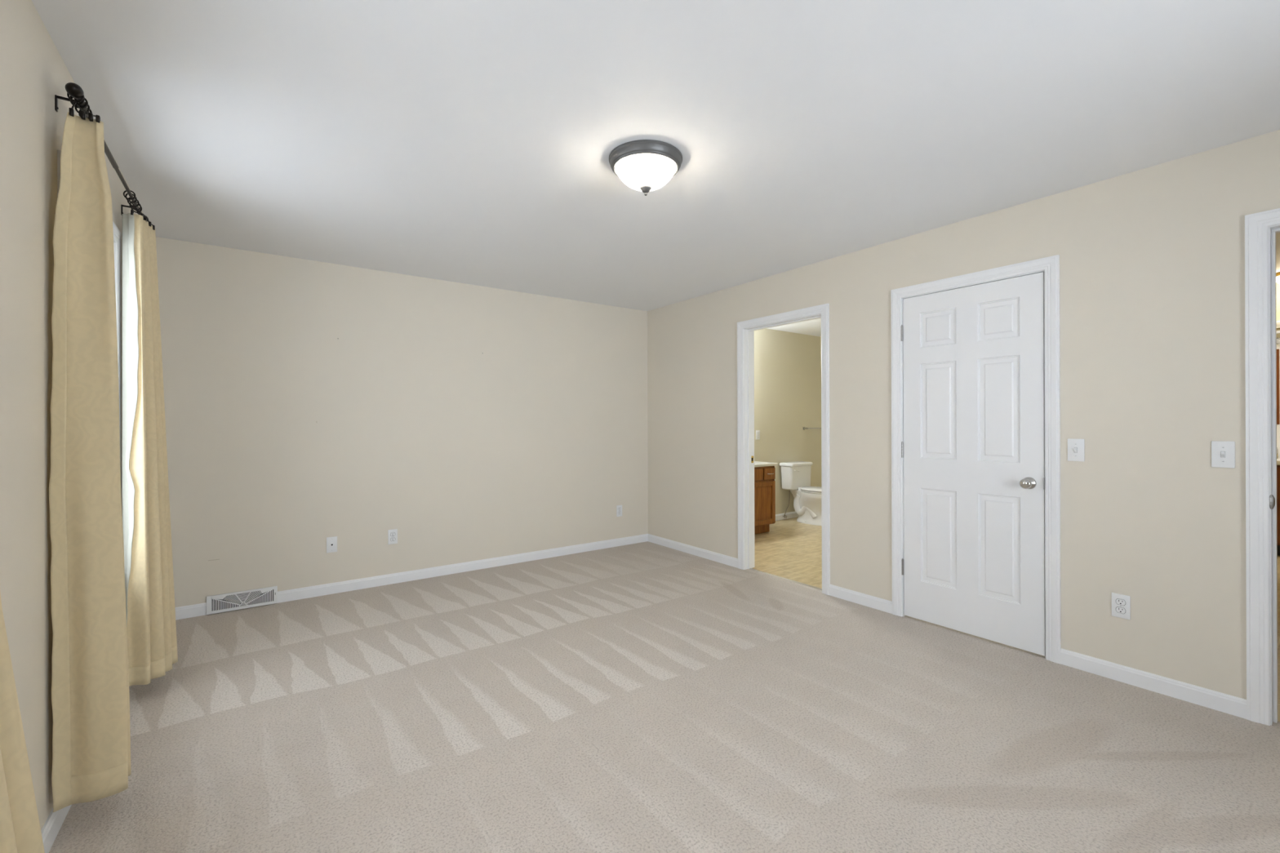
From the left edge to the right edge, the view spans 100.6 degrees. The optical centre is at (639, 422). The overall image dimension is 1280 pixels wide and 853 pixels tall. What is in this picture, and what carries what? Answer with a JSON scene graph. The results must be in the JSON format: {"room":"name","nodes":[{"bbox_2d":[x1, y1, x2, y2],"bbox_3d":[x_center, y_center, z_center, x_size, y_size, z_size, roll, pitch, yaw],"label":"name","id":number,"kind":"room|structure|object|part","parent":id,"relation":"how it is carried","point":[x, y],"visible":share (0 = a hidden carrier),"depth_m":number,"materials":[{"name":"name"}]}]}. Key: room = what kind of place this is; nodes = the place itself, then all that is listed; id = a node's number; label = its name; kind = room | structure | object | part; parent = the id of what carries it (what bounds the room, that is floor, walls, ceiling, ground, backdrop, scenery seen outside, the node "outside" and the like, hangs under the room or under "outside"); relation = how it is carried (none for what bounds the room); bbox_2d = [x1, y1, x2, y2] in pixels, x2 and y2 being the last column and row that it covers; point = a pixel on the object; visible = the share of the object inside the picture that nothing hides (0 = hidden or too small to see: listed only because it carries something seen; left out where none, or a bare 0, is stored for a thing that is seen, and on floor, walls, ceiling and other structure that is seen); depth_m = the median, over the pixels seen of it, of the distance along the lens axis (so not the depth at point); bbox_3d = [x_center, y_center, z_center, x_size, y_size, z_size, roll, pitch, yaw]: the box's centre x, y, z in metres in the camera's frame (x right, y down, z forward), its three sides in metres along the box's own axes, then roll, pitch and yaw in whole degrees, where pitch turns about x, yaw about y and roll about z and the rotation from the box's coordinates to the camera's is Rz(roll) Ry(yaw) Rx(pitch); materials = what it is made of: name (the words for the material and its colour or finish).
{"room":"empty bedroom","nodes":[
{"label":"empty bedroom","id":0,"kind":"room"},
{"bbox_2d":[0,0,142,830],"bbox_3d":[-1.387,0.037,0.921,0.160,2.740,6.142,0,0,-36],"label":"wall","id":1,"kind":"structure","parent":0,"point":[33,70],"depth_m":1.46,"materials":[{"name":"beige paint"}]},
{"bbox_2d":[40,804,71,852],"bbox_3d":[-1.322,1.218,0.982,0.012,0.078,5.849,0,0,-36],"label":"baseboard","id":2,"kind":"structure","parent":1,"relation":"attached to","point":[50,830],"depth_m":1.59,"materials":[{"name":"white paint"}]},
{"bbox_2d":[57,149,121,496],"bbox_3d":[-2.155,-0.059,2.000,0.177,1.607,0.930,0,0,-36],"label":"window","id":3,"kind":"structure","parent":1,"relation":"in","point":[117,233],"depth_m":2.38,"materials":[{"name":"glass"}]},
{"bbox_2d":[54,82,148,220],"bbox_3d":[-2.125,-1.008,2.132,0.076,0.064,1.316,0,0,-36],"label":"curtain rod","id":4,"kind":"object","parent":1,"relation":"attached to","point":[75,91],"visible":0.58,"depth_m":1.72,"materials":[{"name":"brown metal"}]},
{"bbox_2d":[48,93,131,812],"bbox_3d":[-1.748,0.063,1.708,0.166,2.194,0.236,0,0,-36],"label":"curtain","id":5,"kind":"object","parent":4,"relation":"hanging from","point":[91,694],"visible":0.99,"depth_m":1.62,"materials":[{"name":"beige fabric"}]},
{"bbox_3d":[-2.261,-1.020,2.350,0.013,0.013,0.614,0,0,-36],"label":"rod","id":6,"kind":"part","parent":4,"relation":"part of","materials":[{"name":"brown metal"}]},
{"bbox_2d":[121,190,177,686],"bbox_3d":[-2.297,0.072,2.489,0.152,2.207,0.280,0,0,-29],"label":"curtain","id":7,"kind":"object","parent":4,"relation":"hanging from","point":[150,610],"visible":0.99,"depth_m":2.40,"materials":[{"name":"beige fabric"}]},
{"bbox_3d":[-1.010,-1.012,0.600,0.076,0.063,1.344,0,0,-36],"label":"curtain rod","id":8,"kind":"object","parent":1,"relation":"attached to","visible":0},
{"bbox_2d":[0,591,44,852],"bbox_3d":[-1.220,0.068,0.989,0.171,2.207,0.267,0,0,-36],"label":"curtain","id":9,"kind":"object","parent":8,"relation":"hanging from","point":[20,824],"visible":1,"depth_m":1.06,"materials":[{"name":"beige fabric"}]},
{"bbox_2d":[155,236,648,607],"bbox_3d":[-1.524,0.039,4.545,3.883,2.740,0.121,0,0,-36],"label":"wall","id":10,"kind":"structure","parent":0,"point":[307,402],"depth_m":4.11,"materials":[{"name":"beige paint"}]},
{"bbox_2d":[206,586,277,614],"bbox_3d":[-2.690,1.200,3.598,0.385,0.116,0.021,0,0,-36],"label":"air vent","id":11,"kind":"object","parent":10,"relation":"in","point":[219,603],"visible":1,"depth_m":3.59,"materials":[{"name":"white plastic"}]},
{"bbox_2d":[326,536,337,552],"bbox_3d":[-2.273,0.899,3.919,0.069,0.114,0.007,0,0,-36],"label":"phone jack","id":12,"kind":"object","parent":10,"relation":"attached to","point":[331,542],"visible":1,"depth_m":3.92,"materials":[{"name":"white plastic"}]},
{"bbox_2d":[387,528,397,544],"bbox_3d":[-1.938,0.893,4.163,0.069,0.114,0.008,0,0,-36],"label":"power outlet","id":13,"kind":"object","parent":10,"relation":"attached to","point":[392,534],"visible":1,"depth_m":4.16,"materials":[{"name":"white plastic"}]},
{"bbox_2d":[174,533,648,620],"bbox_3d":[-1.481,1.220,4.491,3.883,0.078,0.012,0,0,-36],"label":"baseboard","id":14,"kind":"structure","parent":10,"relation":"attached to","point":[197,610],"depth_m":4.29,"materials":[{"name":"white paint"}]},
{"bbox_2d":[616,505,622,516],"bbox_3d":[-0.209,0.899,5.420,0.069,0.114,0.008,0,0,-36],"label":"power outlet","id":15,"kind":"object","parent":10,"relation":"attached to","point":[619,508],"visible":1,"depth_m":5.42,"materials":[{"name":"white plastic"}]},
{"bbox_2d":[31,0,1279,337],"bbox_3d":[2.248,-1.268,3.569,9.160,0.150,6.142,0,0,-36],"label":"ceiling","id":16,"kind":"structure","parent":0,"point":[472,142],"depth_m":2.06,"materials":[{"name":"white paint"}]},
{"bbox_2d":[608,139,682,195],"bbox_3d":[0.026,-1.104,2.386,0.331,0.166,0.331,0,0,-36],"label":"ceiling light","id":17,"kind":"object","parent":16,"relation":"attached to","point":[645,166],"visible":1,"depth_m":2.29,"materials":[{"name":"white glass"}]},
{"bbox_3d":[0.026,-1.103,2.386,0.278,0.095,0.278,0,0,-36],"label":"lamp shade","id":18,"kind":"part","parent":17,"relation":"part of","materials":[{"name":"white glass"}]},
{"bbox_2d":[1275,271,1279,284],"bbox_3d":[5.248,-1.145,4.205,0.316,0.112,0.316,0,0,-36],"label":"hall light","id":19,"kind":"object","parent":16,"relation":"attached to","point":[1277,274],"visible":0.59,"depth_m":4.26,"materials":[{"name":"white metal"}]},
{"bbox_3d":[5.248,-1.133,4.205,0.284,0.088,0.284,0,0,-36],"label":"lamp shade","id":20,"kind":"part","parent":19,"relation":"part of","materials":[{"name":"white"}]},
{"bbox_2d":[48,517,1279,852],"bbox_3d":[2.256,1.322,3.568,9.160,0.150,6.142,0,0,-36],"label":"floor","id":21,"kind":"structure","parent":0,"point":[643,697],"depth_m":2.14,"materials":[{"name":"beige carpet"}]},
{"bbox_2d":[754,461,777,534],"bbox_3d":[0.934,0.857,5.888,1.255,0.792,0.511,0,0,-36],"label":"vanity cabinet","id":22,"kind":"object","parent":21,"relation":"on","point":[764,472],"visible":0.31,"depth_m":5.96,"materials":[{"name":"brown wood"}]},
{"bbox_3d":[1.210,0.576,5.821,0.393,0.132,0.019,0,0,-36],"label":"drawer","id":23,"kind":"part","parent":22,"relation":"part of","materials":[{"name":"brown wood"}]},
{"bbox_3d":[1.375,0.900,5.941,0.401,0.478,0.019,0,0,-36],"label":"cabinet door","id":24,"kind":"part","parent":22,"relation":"part of","materials":[{"name":"brown wood"}]},
{"bbox_2d":[754,461,777,467],"bbox_3d":[0.926,0.476,5.897,1.255,0.030,0.489,0,0,-36],"label":"countertop","id":25,"kind":"structure","parent":22,"relation":"on","point":[757,464],"depth_m":6.00,"materials":[{"name":"white stone"}]},
{"bbox_3d":[1.462,0.575,6.005,0.184,0.132,0.019,0,0,-36],"label":"drawer","id":26,"kind":"part","parent":22,"relation":"part of","materials":[{"name":"brown wood"}]},
{"bbox_2d":[750,568,822,590],"bbox_3d":[1.163,1.248,4.252,0.028,0.007,0.761,0,0,-36],"label":"threshold","id":27,"kind":"object","parent":21,"relation":"on","point":[788,580],"visible":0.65,"depth_m":4.23,"materials":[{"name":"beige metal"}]},
{"bbox_2d":[779,461,822,525],"bbox_3d":[2.163,0.880,6.642,0.440,0.746,0.718,0,0,-36],"label":"toilet","id":28,"kind":"object","parent":21,"relation":"on","point":[795,476],"visible":0.91,"depth_m":6.68,"materials":[{"name":"white ceramic"}]},
{"bbox_3d":[2.013,0.702,6.848,0.416,0.296,0.184,0,0,-36],"label":"tank","id":29,"kind":"part","parent":28,"relation":"part of","materials":[{"name":"white ceramic"}]},
{"bbox_3d":[2.013,0.531,6.847,0.440,0.046,0.212,0,0,-36],"label":"tank lid","id":30,"kind":"part","parent":28,"relation":"part of","materials":[{"name":"white ceramic"}]},
{"bbox_3d":[2.199,1.055,6.593,0.360,0.396,0.587,0,0,-36],"label":"bowl","id":31,"kind":"part","parent":28,"relation":"part of","materials":[{"name":"white ceramic"}]},
{"bbox_3d":[2.224,0.822,6.559,0.364,0.023,0.502,0,0,-36],"label":"seat lid","id":32,"kind":"part","parent":28,"relation":"part of","materials":[{"name":"white ceramic"}]},
{"bbox_3d":[2.227,0.846,6.554,0.364,0.014,0.500,0,0,-36],"label":"seat","id":33,"kind":"part","parent":28,"relation":"part of","materials":[{"name":"white ceramic"}]},
{"bbox_2d":[1276,457,1279,555],"bbox_3d":[6.144,0.792,5.148,0.730,0.890,1.240,0,0,-36],"label":"base cabinet","id":34,"kind":"object","parent":21,"relation":"on","point":[1278,459],"visible":0.02,"depth_m":4.90,"materials":[{"name":"brown wood"}]},
{"bbox_2d":[1276,457,1279,465],"bbox_3d":[6.142,0.368,5.148,0.730,0.043,1.240,0,0,-36],"label":"countertop","id":35,"kind":"structure","parent":34,"relation":"on","point":[1277,460],"depth_m":4.89,"materials":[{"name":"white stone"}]},
{"bbox_2d":[754,328,821,518],"bbox_3d":[2.176,0.105,7.211,4.997,2.590,0.162,0,0,-36],"label":"wall","id":36,"kind":"structure","parent":0,"point":[788,365],"depth_m":6.92,"materials":[{"name":"yellow paint"}]},
{"bbox_2d":[755,430,759,439],"bbox_3d":[1.464,0.150,6.588,0.069,0.114,0.008,0,0,-36],"label":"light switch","id":37,"kind":"object","parent":36,"relation":"attached to","point":[757,432],"visible":1,"depth_m":6.58,"materials":[{"name":"white plastic"}]},
{"bbox_2d":[782,490,790,518],"bbox_3d":[1.873,1.038,6.820,0.048,0.378,0.114,0,0,-43],"label":"supply pipe","id":38,"kind":"object","parent":36,"relation":"attached to","point":[784,516],"visible":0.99,"depth_m":6.80,"materials":[{"name":"metal"}]},
{"bbox_2d":[775,511,798,520],"bbox_3d":[2.067,1.211,7.021,1.900,0.078,0.012,0,0,-36],"label":"baseboard","id":39,"kind":"structure","parent":36,"relation":"attached to","point":[793,514],"depth_m":6.90,"materials":[{"name":"white paint"}]},
{"bbox_2d":[802,426,821,430],"bbox_3d":[2.459,0.073,7.278,0.644,0.040,0.062,0,0,-36],"label":"towel bar","id":40,"kind":"object","parent":36,"relation":"attached to","point":[803,428],"visible":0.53,"depth_m":7.11,"materials":[{"name":"silver metal"}]},
{"bbox_2d":[647,129,1279,699],"bbox_3d":[1.866,0.028,3.288,0.120,2.740,6.142,0,0,-36],"label":"wall","id":41,"kind":"structure","parent":0,"point":[1153,357],"depth_m":2.61,"materials":[{"name":"beige paint"}]},
{"bbox_2d":[647,533,737,568],"bbox_3d":[0.468,1.215,5.101,0.012,0.078,1.295,0,0,-36],"label":"baseboard","id":42,"kind":"structure","parent":41,"relation":"attached to","point":[718,557],"depth_m":5.02,"materials":[{"name":"white paint"}]},
{"bbox_2d":[737,303,830,595],"bbox_3d":[1.163,0.193,4.255,0.155,2.117,0.895,0,0,-36],"label":"door frame","id":43,"kind":"structure","parent":41,"relation":"attached to","point":[745,329],"depth_m":4.53,"materials":[{"name":"white paint"}]},
{"bbox_3d":[1.219,0.192,4.295,0.018,2.117,0.895,0,0,-36],"label":"casing","id":44,"kind":"part","parent":43,"relation":"part of","materials":[{"name":"white paint"}]},
{"bbox_2d":[829,584,892,613],"bbox_3d":[1.514,1.211,3.663,0.012,0.078,0.471,0,0,-36],"label":"baseboard","id":45,"kind":"structure","parent":41,"relation":"attached to","point":[883,605],"depth_m":3.64,"materials":[{"name":"white paint"}]},
{"bbox_2d":[901,271,1045,656],"bbox_3d":[1.903,0.219,3.108,0.104,2.034,0.766,0,0,-36],"label":"door","id":46,"kind":"structure","parent":41,"relation":"in","point":[973,446],"depth_m":3.07,"materials":[{"name":"white paint"}]},
{"bbox_3d":[2.073,0.325,2.846,0.068,0.065,0.065,0,0,-36],"label":"knob","id":47,"kind":"part","parent":46,"relation":"part of","materials":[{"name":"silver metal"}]},
{"bbox_2d":[890,254,1061,664],"bbox_3d":[1.966,0.189,3.151,0.155,2.117,0.893,0,0,-36],"label":"door frame","id":48,"kind":"structure","parent":41,"relation":"attached to","point":[1050,265],"depth_m":2.80,"materials":[{"name":"white paint"}]},
{"bbox_2d":[1067,438,1084,462],"bbox_3d":[2.212,0.138,2.696,0.018,0.114,0.069,0,0,-36],"label":"light switch","id":49,"kind":"object","parent":41,"relation":"attached to","point":[1076,447],"visible":1,"depth_m":2.70,"materials":[{"name":"white plastic"}]},
{"bbox_2d":[1111,592,1130,619],"bbox_3d":[2.318,0.884,2.561,0.008,0.114,0.069,0,0,-36],"label":"power outlet","id":50,"kind":"object","parent":41,"relation":"attached to","point":[1121,604],"visible":1,"depth_m":2.56,"materials":[{"name":"white plastic"}]},
{"bbox_2d":[1115,606,1125,613],"bbox_3d":[2.317,0.903,2.559,0.003,0.030,0.037,0,0,-36],"label":"receptacle","id":51,"kind":"object","parent":50,"relation":"attached to","point":[1119,610],"depth_m":2.56,"materials":[{"name":"white plastic"}]},
{"bbox_2d":[1115,598,1125,605],"bbox_3d":[2.317,0.865,2.560,0.001,0.030,0.037,0,0,-36],"label":"receptacle","id":52,"kind":"object","parent":50,"relation":"attached to","point":[1119,602],"depth_m":2.56,"materials":[{"name":"white plastic"}]},
{"bbox_2d":[1060,648,1246,719],"bbox_3d":[2.366,1.207,2.492,0.012,0.078,0.638,0,0,-36],"label":"baseboard","id":53,"kind":"structure","parent":41,"relation":"attached to","point":[1219,701],"depth_m":2.45,"materials":[{"name":"white paint"}]},
{"bbox_2d":[1211,440,1235,467],"bbox_3d":[2.510,0.136,2.286,0.018,0.114,0.069,0,0,-36],"label":"light switch","id":54,"kind":"object","parent":41,"relation":"attached to","point":[1223,453],"visible":1,"depth_m":2.29,"materials":[{"name":"white plastic"}]},
{"bbox_2d":[1244,208,1279,725],"bbox_3d":[2.879,0.186,1.896,0.155,2.117,0.934,0,0,-36],"label":"door frame","id":55,"kind":"structure","parent":41,"relation":"attached to","point":[1261,228],"depth_m":2.20,"materials":[{"name":"white paint"}]},
{"bbox_2d":[1275,281,1279,330],"bbox_3d":[5.531,0.093,4.364,0.120,2.590,3.250,0,0,-36],"label":"wall","id":56,"kind":"structure","parent":0,"point":[1277,285],"depth_m":4.47,"materials":[{"name":"yellow paint"}]},
{"bbox_2d":[1275,320,1279,328],"bbox_3d":[5.394,0.190,4.431,0.024,2.097,0.914,0,0,-36],"label":"door frame","id":57,"kind":"structure","parent":56,"relation":"attached to","point":[1277,322],"depth_m":4.46,"materials":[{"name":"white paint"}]},
{"bbox_2d":[1276,330,1279,457],"bbox_3d":[5.860,0.093,6.292,0.120,2.590,5.982,0,0,-36],"label":"wall","id":58,"kind":"structure","parent":0,"point":[1277,331],"depth_m":5.37,"materials":[{"name":"white paint"}]},
{"bbox_2d":[1276,349,1279,424],"bbox_3d":[6.323,-0.364,5.529,0.021,0.760,0.430,0,0,-36],"label":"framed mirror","id":59,"kind":"object","parent":58,"relation":"attached to","point":[1277,350],"visible":0.16,"depth_m":5.36,"materials":[{"name":"brown wood"}]},
{"bbox_2d":[1276,333,1279,344],"bbox_3d":[6.382,-0.848,5.413,0.060,0.112,0.652,0,0,-36],"label":"light bar","id":60,"kind":"object","parent":58,"relation":"attached to","point":[1277,334],"visible":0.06,"depth_m":5.34,"materials":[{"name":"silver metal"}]}
]}

